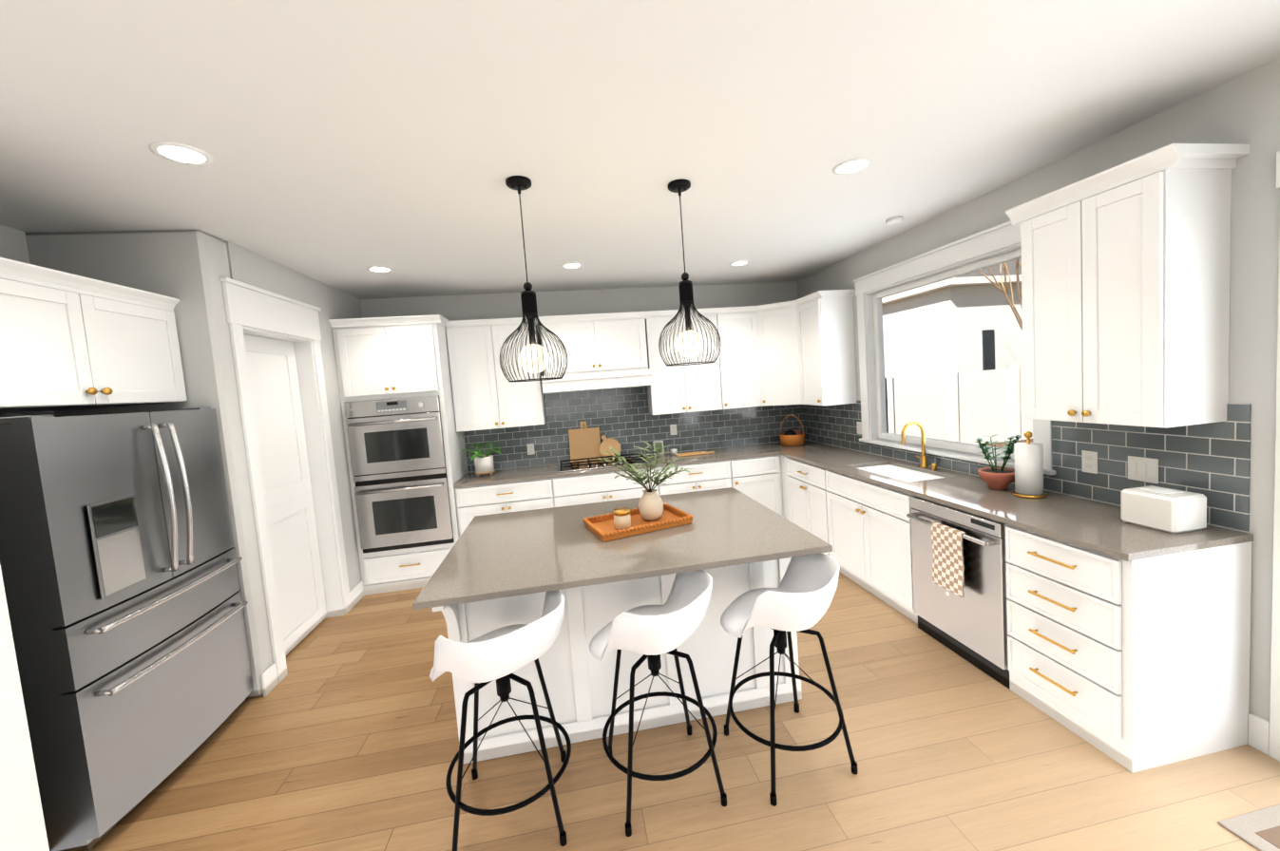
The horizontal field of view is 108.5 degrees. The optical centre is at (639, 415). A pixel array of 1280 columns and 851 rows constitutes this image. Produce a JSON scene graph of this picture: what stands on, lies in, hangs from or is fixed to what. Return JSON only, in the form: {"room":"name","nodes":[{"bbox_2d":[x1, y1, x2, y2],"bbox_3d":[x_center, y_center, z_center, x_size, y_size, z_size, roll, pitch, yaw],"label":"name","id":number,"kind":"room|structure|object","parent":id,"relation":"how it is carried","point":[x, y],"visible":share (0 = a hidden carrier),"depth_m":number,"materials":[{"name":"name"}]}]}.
{"room":"kitchen","nodes":[
{"label":"kitchen","id":0,"kind":"room"},
{"bbox_2d":[0,224,362,698],"bbox_3d":[-2.498,0.484,0.511,0.953,2.760,8.650,-5,4,-9],"label":"wall","id":1,"kind":"structure","parent":0,"point":[188,269],"depth_m":2.66,"materials":[{"name":"grey paint"}]},
{"bbox_2d":[0,257,187,413],"bbox_3d":[-2.810,-0.308,2.040,0.681,0.575,1.046,-5,4,-9],"label":"upper cabinet","id":2,"kind":"object","parent":1,"relation":"attached to","point":[69,341],"visible":1,"depth_m":2.07,"materials":[{"name":"white wood"}]},
{"bbox_2d":[219,277,351,683],"bbox_3d":[-2.537,0.421,3.297,0.233,2.515,1.060,-5,4,-9],"label":"door","id":3,"kind":"structure","parent":1,"relation":"attached to","point":[279,376],"depth_m":3.38,"materials":[{"name":"white wood"}]},
{"bbox_2d":[0,565,1269,850],"bbox_3d":[0.250,0.274,0.641,4.839,2.759,7.648,-5,4,-9],"label":"baseboard","id":4,"kind":"structure","parent":1,"relation":"attached to","point":[21,822],"depth_m":1.60,"materials":[{"name":"white wood"}]},
{"bbox_2d":[360,281,803,473],"bbox_3d":[-0.798,0.050,5.072,5.790,2.760,0.158,-5,4,-9],"label":"wall","id":5,"kind":"structure","parent":0,"point":[625,419],"depth_m":5.05,"materials":[{"name":"grey paint"}]},
{"bbox_2d":[444,318,509,432],"bbox_3d":[-1.624,-0.394,4.661,0.485,1.070,0.350,-5,4,-9],"label":"upper cabinet","id":6,"kind":"object","parent":5,"relation":"attached to","point":[478,389],"depth_m":4.49,"materials":[{"name":"white wood"}]},
{"bbox_2d":[497,317,545,427],"bbox_3d":[-1.265,-0.425,4.718,0.485,1.070,0.350,-5,4,-9],"label":"upper cabinet","id":7,"kind":"object","parent":5,"relation":"attached to","point":[525,406],"depth_m":4.57,"materials":[{"name":"white wood"}]},
{"bbox_2d":[526,443,534,455],"bbox_3d":[-1.172,0.367,4.944,0.075,0.118,0.008,-5,4,-9],"label":"electrical outlet plate","id":8,"kind":"object","parent":5,"relation":"attached to","point":[530,447],"depth_m":4.94,"materials":[{"name":"white plastic"}]},
{"bbox_2d":[642,309,695,415],"bbox_3d":[0.276,-0.554,4.961,0.425,1.070,0.350,-5,4,-9],"label":"upper cabinet","id":9,"kind":"object","parent":5,"relation":"attached to","point":[669,389],"depth_m":4.80,"materials":[{"name":"white wood"}]},
{"bbox_2d":[669,424,677,435],"bbox_3d":[0.378,0.167,5.185,0.075,0.118,0.008,-5,4,-9],"label":"electrical outlet plate","id":10,"kind":"object","parent":5,"relation":"attached to","point":[673,428],"depth_m":5.18,"materials":[{"name":"white plastic"}]},
{"bbox_2d":[687,307,714,411],"bbox_3d":[0.621,-0.583,5.016,0.516,1.070,0.350,-5,4,-9],"label":"upper cabinet","id":11,"kind":"object","parent":5,"relation":"attached to","point":[703,374],"depth_m":4.86,"materials":[{"name":"white wood"}]},
{"bbox_2d":[710,305,756,410],"bbox_3d":[1.029,-0.616,5.060,0.560,1.070,0.389,-5,4,-9],"label":"upper cabinet","id":12,"kind":"object","parent":5,"relation":"attached to","point":[735,367],"depth_m":4.90,"materials":[{"name":"white wood"}]},
{"bbox_2d":[752,300,798,406],"bbox_3d":[1.571,-0.653,5.008,0.725,1.070,0.662,-5,4,-9],"label":"upper cabinet","id":13,"kind":"object","parent":5,"relation":"attached to","point":[773,323],"depth_m":4.86,"materials":[{"name":"white wood"}]},
{"bbox_2d":[0,0,1279,299],"bbox_3d":[-0.320,-1.131,0.775,5.990,0.100,8.650,-5,4,-9],"label":"ceiling","id":14,"kind":"structure","parent":0,"point":[344,143],"depth_m":1.80,"materials":[{"name":"white paint"}]},
{"bbox_2d":[149,141,213,166],"bbox_3d":[-1.823,-1.039,1.838,0.183,0.007,0.183,-1,5,36],"label":"recessed light","id":15,"kind":"object","parent":14,"relation":"in","point":[181,153],"depth_m":1.83,"materials":[{"name":"white"}]},
{"bbox_2d":[366,266,393,272],"bbox_3d":[-2.045,-1.144,3.627,0.183,0.007,0.183,-1,5,36],"label":"recessed light","id":16,"kind":"object","parent":14,"relation":"in","point":[375,269],"depth_m":3.62,"materials":[{"name":"white"}]},
{"bbox_2d":[499,175,567,382],"bbox_3d":[-0.568,-0.670,2.326,0.339,0.990,0.339,-5,4,-9],"label":"pendant light","id":17,"kind":"object","parent":14,"relation":"hanging from","point":[519,183],"visible":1,"depth_m":2.31,"materials":[{"name":"black metal"}]},
{"bbox_2d":[561,262,583,268],"bbox_3d":[-0.578,-1.273,3.929,0.183,0.007,0.183,-1,5,36],"label":"recessed light","id":18,"kind":"object","parent":14,"relation":"in","point":[571,265],"depth_m":3.92,"materials":[{"name":"white"}]},
{"bbox_2d":[658,179,721,366],"bbox_3d":[0.244,-0.756,2.497,0.339,0.960,0.339,-5,4,-9],"label":"pendant light","id":19,"kind":"object","parent":14,"relation":"hanging from","point":[685,284],"visible":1,"depth_m":2.48,"materials":[{"name":"black metal"}]},
{"bbox_2d":[729,260,749,266],"bbox_3d":[0.923,-1.406,4.274,0.183,0.007,0.183,-1,5,36],"label":"recessed light","id":20,"kind":"object","parent":14,"relation":"in","point":[740,262],"depth_m":4.26,"materials":[{"name":"white"}]},
{"bbox_2d":[832,157,871,175],"bbox_3d":[1.101,-1.292,2.400,0.183,0.007,0.183,-1,5,36],"label":"recessed light","id":21,"kind":"object","parent":14,"relation":"in","point":[853,165],"depth_m":2.39,"materials":[{"name":"white"}]},
{"bbox_2d":[885,216,903,225],"bbox_3d":[1.831,-1.396,3.316,0.109,0.030,0.109,-1,5,42],"label":"recessed light","id":22,"kind":"object","parent":14,"relation":"in","point":[893,220],"depth_m":3.29,"materials":[{"name":"white"}]},
{"bbox_2d":[90,572,1279,850],"bbox_3d":[-0.113,1.695,0.967,5.990,0.060,8.650,-5,4,-9],"label":"floor","id":23,"kind":"structure","parent":0,"point":[343,735],"depth_m":2.01,"materials":[{"name":"brown wood"}]},
{"bbox_2d":[0,406,253,850],"bbox_3d":[-2.582,0.878,2.184,0.842,1.762,0.920,-5,4,-9],"label":"fridge","id":24,"kind":"object","parent":23,"relation":"on","point":[119,560],"visible":0.98,"depth_m":1.95,"materials":[{"name":"silver metal"}]},
{"bbox_2d":[328,314,467,595],"bbox_3d":[-2.181,0.350,4.406,0.900,2.455,0.756,-5,4,-9],"label":"tall cabinet","id":25,"kind":"object","parent":23,"relation":"on","point":[406,456],"visible":0.94,"depth_m":4.10,"materials":[{"name":"white wood"}]},
{"bbox_2d":[429,590,571,850],"bbox_3d":[-0.547,1.198,1.880,0.546,0.866,0.543,-5,4,-9],"label":"stool","id":26,"kind":"object","parent":23,"relation":"on","point":[500,656],"visible":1,"depth_m":1.73,"materials":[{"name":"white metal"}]},
{"bbox_2d":[453,477,563,537],"bbox_3d":[-1.262,1.055,4.654,0.957,0.883,0.622,-5,4,-9],"label":"base cabinet","id":27,"kind":"object","parent":23,"relation":"on","point":[490,498],"depth_m":4.33,"materials":[{"name":"white wood"}]},
{"bbox_2d":[453,439,833,485],"bbox_3d":[0.114,0.482,4.844,3.820,0.030,0.628,-5,4,-9],"label":"countertop","id":28,"kind":"structure","parent":27,"relation":"on","point":[550,471],"depth_m":4.71,"materials":[{"name":"grey stone"}]},
{"bbox_2d":[460,441,505,477],"bbox_3d":[-1.530,0.440,4.595,0.415,0.324,0.423,-5,4,-9],"label":"pothos plant","id":29,"kind":"object","parent":28,"relation":"on","point":[483,464],"visible":1,"depth_m":4.54,"materials":[{"name":"green plant"}]},
{"bbox_2d":[568,420,620,462],"bbox_3d":[-0.492,0.280,4.994,0.550,0.434,0.116,-5,4,-9],"label":"cutting boards","id":30,"kind":"object","parent":28,"relation":"on","point":[584,442],"visible":0.81,"depth_m":5.00,"materials":[{"name":"brown wood"}]},
{"bbox_2d":[557,453,649,473],"bbox_3d":[-0.377,0.482,4.729,0.920,0.054,0.435,-5,4,-9],"label":"cooktop","id":31,"kind":"object","parent":28,"relation":"in","point":[588,465],"visible":0.9,"depth_m":4.63,"materials":[{"name":"silver metal"}]},
{"bbox_2d":[652,440,664,455],"bbox_3d":[0.208,0.365,5.141,0.110,0.150,0.033,-5,4,-9],"label":"print","id":32,"kind":"object","parent":28,"relation":"on","point":[659,445],"visible":0.81,"depth_m":5.14,"materials":[{"name":"green paper"}]},
{"bbox_2d":[670,448,677,455],"bbox_3d":[0.376,0.404,5.068,0.072,0.055,0.072,-5,4,-9],"label":"cup","id":33,"kind":"object","parent":28,"relation":"on","point":[674,451],"visible":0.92,"depth_m":5.04,"materials":[{"name":"white ceramic"}]},
{"bbox_2d":[675,451,714,457],"bbox_3d":[0.596,0.410,4.959,0.420,0.024,0.140,-5,4,-5],"label":"serving board","id":34,"kind":"object","parent":28,"relation":"on","point":[691,453],"visible":0.98,"depth_m":4.91,"materials":[{"name":"brown wood"}]},
{"bbox_2d":[779,415,804,446],"bbox_3d":[1.680,0.164,5.104,0.270,0.336,0.270,-5,4,-9],"label":"basket","id":35,"kind":"object","parent":28,"relation":"on","point":[792,438],"visible":1,"depth_m":5.03,"materials":[{"name":"orange wicker"}]},
{"bbox_2d":[559,466,666,506],"bbox_3d":[-0.351,0.979,4.798,1.155,0.883,0.622,-5,4,-9],"label":"base cabinet","id":36,"kind":"object","parent":23,"relation":"on","point":[601,486],"depth_m":4.47,"materials":[{"name":"white wood"}]},
{"bbox_2d":[432,555,802,764],"bbox_3d":[-0.090,1.106,2.640,1.722,0.883,1.207,-5,4,-9],"label":"kitchen island","id":37,"kind":"object","parent":23,"relation":"on","point":[580,686],"depth_m":2.25,"materials":[{"name":"wood"}]},
{"bbox_2d":[412,487,832,610],"bbox_3d":[-0.112,0.651,2.593,1.810,0.030,1.270,-5,4,-9],"label":"island countertop","id":38,"kind":"structure","parent":37,"relation":"on","point":[518,554],"depth_m":2.25,"materials":[{"name":"grey stone"}]},
{"bbox_2d":[583,502,693,542],"bbox_3d":[-0.015,0.602,2.631,0.546,0.046,0.356,-6,4,-23],"label":"rattan tray","id":39,"kind":"object","parent":38,"relation":"on","point":[602,528],"visible":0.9,"depth_m":2.57,"materials":[{"name":"orange"}]},
{"bbox_2d":[612,507,630,530],"bbox_3d":[-0.098,0.576,2.562,0.094,0.102,0.094,-5,4,-9],"label":"candle jar","id":40,"kind":"object","parent":39,"relation":"on","point":[621,519],"visible":1,"depth_m":2.52,"materials":[{"name":"white glass"}]},
{"bbox_2d":[597,440,691,520],"bbox_3d":[0.027,0.382,2.694,0.565,0.451,0.573,-5,4,-9],"label":"vase","id":41,"kind":"object","parent":39,"relation":"on","point":[650,506],"visible":1,"depth_m":2.65,"materials":[{"name":"beige"}]},
{"bbox_2d":[589,570,726,837],"bbox_3d":[0.070,1.147,1.974,0.544,0.866,0.545,-5,4,-9],"label":"stool","id":42,"kind":"object","parent":23,"relation":"on","point":[651,634],"visible":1,"depth_m":1.84,"materials":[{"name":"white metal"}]},
{"bbox_2d":[666,458,742,495],"bbox_3d":[0.528,0.905,4.937,0.891,0.883,0.622,-5,4,-9],"label":"base cabinet","id":43,"kind":"object","parent":23,"relation":"on","point":[716,473],"depth_m":4.63,"materials":[{"name":"white wood"}]},
{"bbox_2d":[738,455,783,516],"bbox_3d":[1.121,0.855,5.030,0.579,0.883,0.622,-5,4,-9],"label":"base cabinet","id":44,"kind":"object","parent":23,"relation":"on","point":[753,471],"depth_m":4.73,"materials":[{"name":"white wood"}]},
{"bbox_2d":[720,553,857,806],"bbox_3d":[0.636,1.099,2.063,0.544,0.866,0.545,-5,4,-9],"label":"stool","id":45,"kind":"object","parent":23,"relation":"on","point":[799,599],"visible":1,"depth_m":1.96,"materials":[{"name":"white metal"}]},
{"bbox_2d":[779,454,821,538],"bbox_3d":[1.837,0.846,4.379,0.630,0.883,0.930,-5,4,-9],"label":"base cabinet","id":46,"kind":"object","parent":23,"relation":"on","point":[799,479],"depth_m":4.36,"materials":[{"name":"white wood"}]},
{"bbox_2d":[817,465,900,612],"bbox_3d":[1.974,0.893,3.537,0.630,0.883,1.041,-5,4,-9],"label":"base cabinet","id":47,"kind":"object","parent":23,"relation":"on","point":[859,517],"depth_m":3.47,"materials":[{"name":"white wood"}]},
{"bbox_2d":[897,488,999,683],"bbox_3d":[2.103,0.938,2.744,0.630,0.883,0.700,-5,4,-9],"label":"dishwasher","id":48,"kind":"object","parent":23,"relation":"on","point":[948,554],"depth_m":2.63,"materials":[{"name":"silver metal"}]},
{"bbox_2d":[995,518,1253,773],"bbox_3d":[2.201,0.972,2.140,0.630,0.883,0.526,-5,4,-9],"label":"base cabinet","id":49,"kind":"object","parent":23,"relation":"on","point":[1104,628],"depth_m":1.91,"materials":[{"name":"white wood"}]},
{"bbox_2d":[779,446,1253,556],"bbox_3d":[1.973,0.449,3.314,0.628,0.030,2.979,-5,4,-9],"label":"countertop","id":50,"kind":"structure","parent":49,"relation":"on","point":[1097,525],"depth_m":2.38,"materials":[{"name":"grey stone"}]},
{"bbox_2d":[855,461,942,480],"bbox_3d":[1.968,0.551,3.519,0.414,0.224,0.724,-5,4,-9],"label":"sink","id":51,"kind":"object","parent":50,"relation":"in","point":[887,468],"depth_m":3.57,"materials":[{"name":"white ceramic"}]},
{"bbox_2d":[900,421,936,470],"bbox_3d":[2.100,0.230,3.492,0.212,0.362,0.213,-5,4,-9],"label":"faucet","id":52,"kind":"object","parent":50,"relation":"on","point":[924,461],"visible":1,"depth_m":3.52,"materials":[{"name":"gold metal"}]},
{"bbox_2d":[974,434,1020,490],"bbox_3d":[2.181,0.288,2.815,0.203,0.326,0.235,-5,4,-9],"label":"plant","id":53,"kind":"object","parent":50,"relation":"on","point":[996,478],"visible":0.98,"depth_m":2.79,"materials":[{"name":"green plant"}]},
{"bbox_2d":[1012,431,1047,498],"bbox_3d":[2.213,0.276,2.625,0.156,0.370,0.156,-5,4,-9],"label":"paper towel","id":54,"kind":"object","parent":50,"relation":"on","point":[1028,469],"visible":1,"depth_m":2.58,"materials":[{"name":"white paper"}]},
{"bbox_2d":[1120,485,1206,534],"bbox_3d":[2.316,0.413,2.046,0.180,0.161,0.200,-5,4,-9],"label":"box","id":55,"kind":"object","parent":50,"relation":"on","point":[1169,510],"visible":1,"depth_m":1.98,"materials":[{"name":"white ceramic"}]},
{"bbox_2d":[1217,804,1279,850],"bbox_3d":[2.397,1.457,1.224,0.530,0.010,0.940,-5,4,-9],"label":"doormat","id":56,"kind":"object","parent":23,"relation":"on","point":[1259,831],"visible":1,"depth_m":1.61,"materials":[{"name":"beige fabric"}]},
{"bbox_2d":[797,57,1279,721],"bbox_3d":[2.667,0.054,1.251,0.158,2.760,8.500,-5,4,-9],"label":"wall","id":57,"kind":"structure","parent":0,"point":[1227,468],"depth_m":1.97,"materials":[{"name":"grey paint"}]},
{"bbox_2d":[794,289,857,405],"bbox_3d":[1.807,-0.641,4.581,0.396,1.070,0.466,-5,4,-9],"label":"upper cabinet","id":58,"kind":"object","parent":57,"relation":"attached to","point":[799,351],"depth_m":4.37,"materials":[{"name":"white wood"}]},
{"bbox_2d":[856,421,861,434],"bbox_3d":[2.091,0.124,4.398,0.007,0.118,0.075,-5,4,-9],"label":"electrical outlet plate","id":59,"kind":"object","parent":57,"relation":"attached to","point":[858,424],"depth_m":4.39,"materials":[{"name":"white plastic"}]},
{"bbox_2d":[852,220,1055,476],"bbox_3d":[2.242,-0.458,3.469,0.170,1.508,1.759,-5,4,-9],"label":"kitchen window","id":60,"kind":"structure","parent":57,"relation":"in","point":[993,244],"depth_m":3.59,"materials":[{"name":"white"}]},
{"bbox_2d":[1081,450,1097,474],"bbox_3d":[2.407,0.252,2.467,0.007,0.118,0.075,-5,4,-9],"label":"electrical outlet plate","id":61,"kind":"object","parent":57,"relation":"attached to","point":[1089,459],"depth_m":2.46,"materials":[{"name":"white plastic"}]},
{"bbox_2d":[1005,143,1250,428],"bbox_3d":[2.207,-0.524,2.163,0.383,1.105,0.680,-5,4,-9],"label":"upper cabinet","id":62,"kind":"object","parent":57,"relation":"attached to","point":[1125,284],"visible":1,"depth_m":1.95,"materials":[{"name":"white wood"}]},
{"bbox_2d":[1127,456,1158,483],"bbox_3d":[2.444,0.265,2.241,0.008,0.118,0.120,-5,4,-9],"label":"electrical outlet plate","id":63,"kind":"object","parent":57,"relation":"attached to","point":[1142,469],"depth_m":2.24,"materials":[{"name":"white plastic"}]},
{"bbox_2d":[1268,151,1279,762],"bbox_3d":[2.724,0.253,0.858,0.180,2.410,1.985,-5,4,-9],"label":"door","id":64,"kind":"structure","parent":57,"relation":"in","point":[1274,731],"depth_m":1.84,"materials":[{"name":"white wood"}]},
{"label":"outside","id":65,"kind":"structure","parent":0,"visible":0},
{"bbox_2d":[986,439,1032,448],"bbox_3d":[39.375,-1.632,11.639,75.600,0.550,90.000,-5,4,-9],"label":"ground","id":66,"kind":"structure","parent":65,"point":[1002,445],"depth_m":11.40,"materials":[{"name":"brown"}]},
{"bbox_2d":[881,258,1023,377],"bbox_3d":[17.332,-4.921,24.360,19.300,8.200,18.300,-5,4,-9],"label":"neighboring house","id":67,"kind":"structure","parent":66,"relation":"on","point":[930,343],"depth_m":14.69,"materials":[{"name":"white"}]},
{"bbox_2d":[884,365,1032,444],"bbox_3d":[9.661,-0.201,9.892,7.120,1.880,3.520,-5,4,-9],"label":"fence","id":68,"kind":"object","parent":66,"relation":"on","point":[980,395],"depth_m":11.25,"materials":[{"name":"white wood"}]},
{"bbox_2d":[978,259,1022,330],"bbox_3d":[13.636,-3.938,8.227,13.947,8.976,9.198,-5,4,-9],"label":"trees","id":69,"kind":"object","parent":66,"relation":"on","point":[1014,310],"depth_m":10.71,"materials":[{"name":"brown plant"}]}
]}

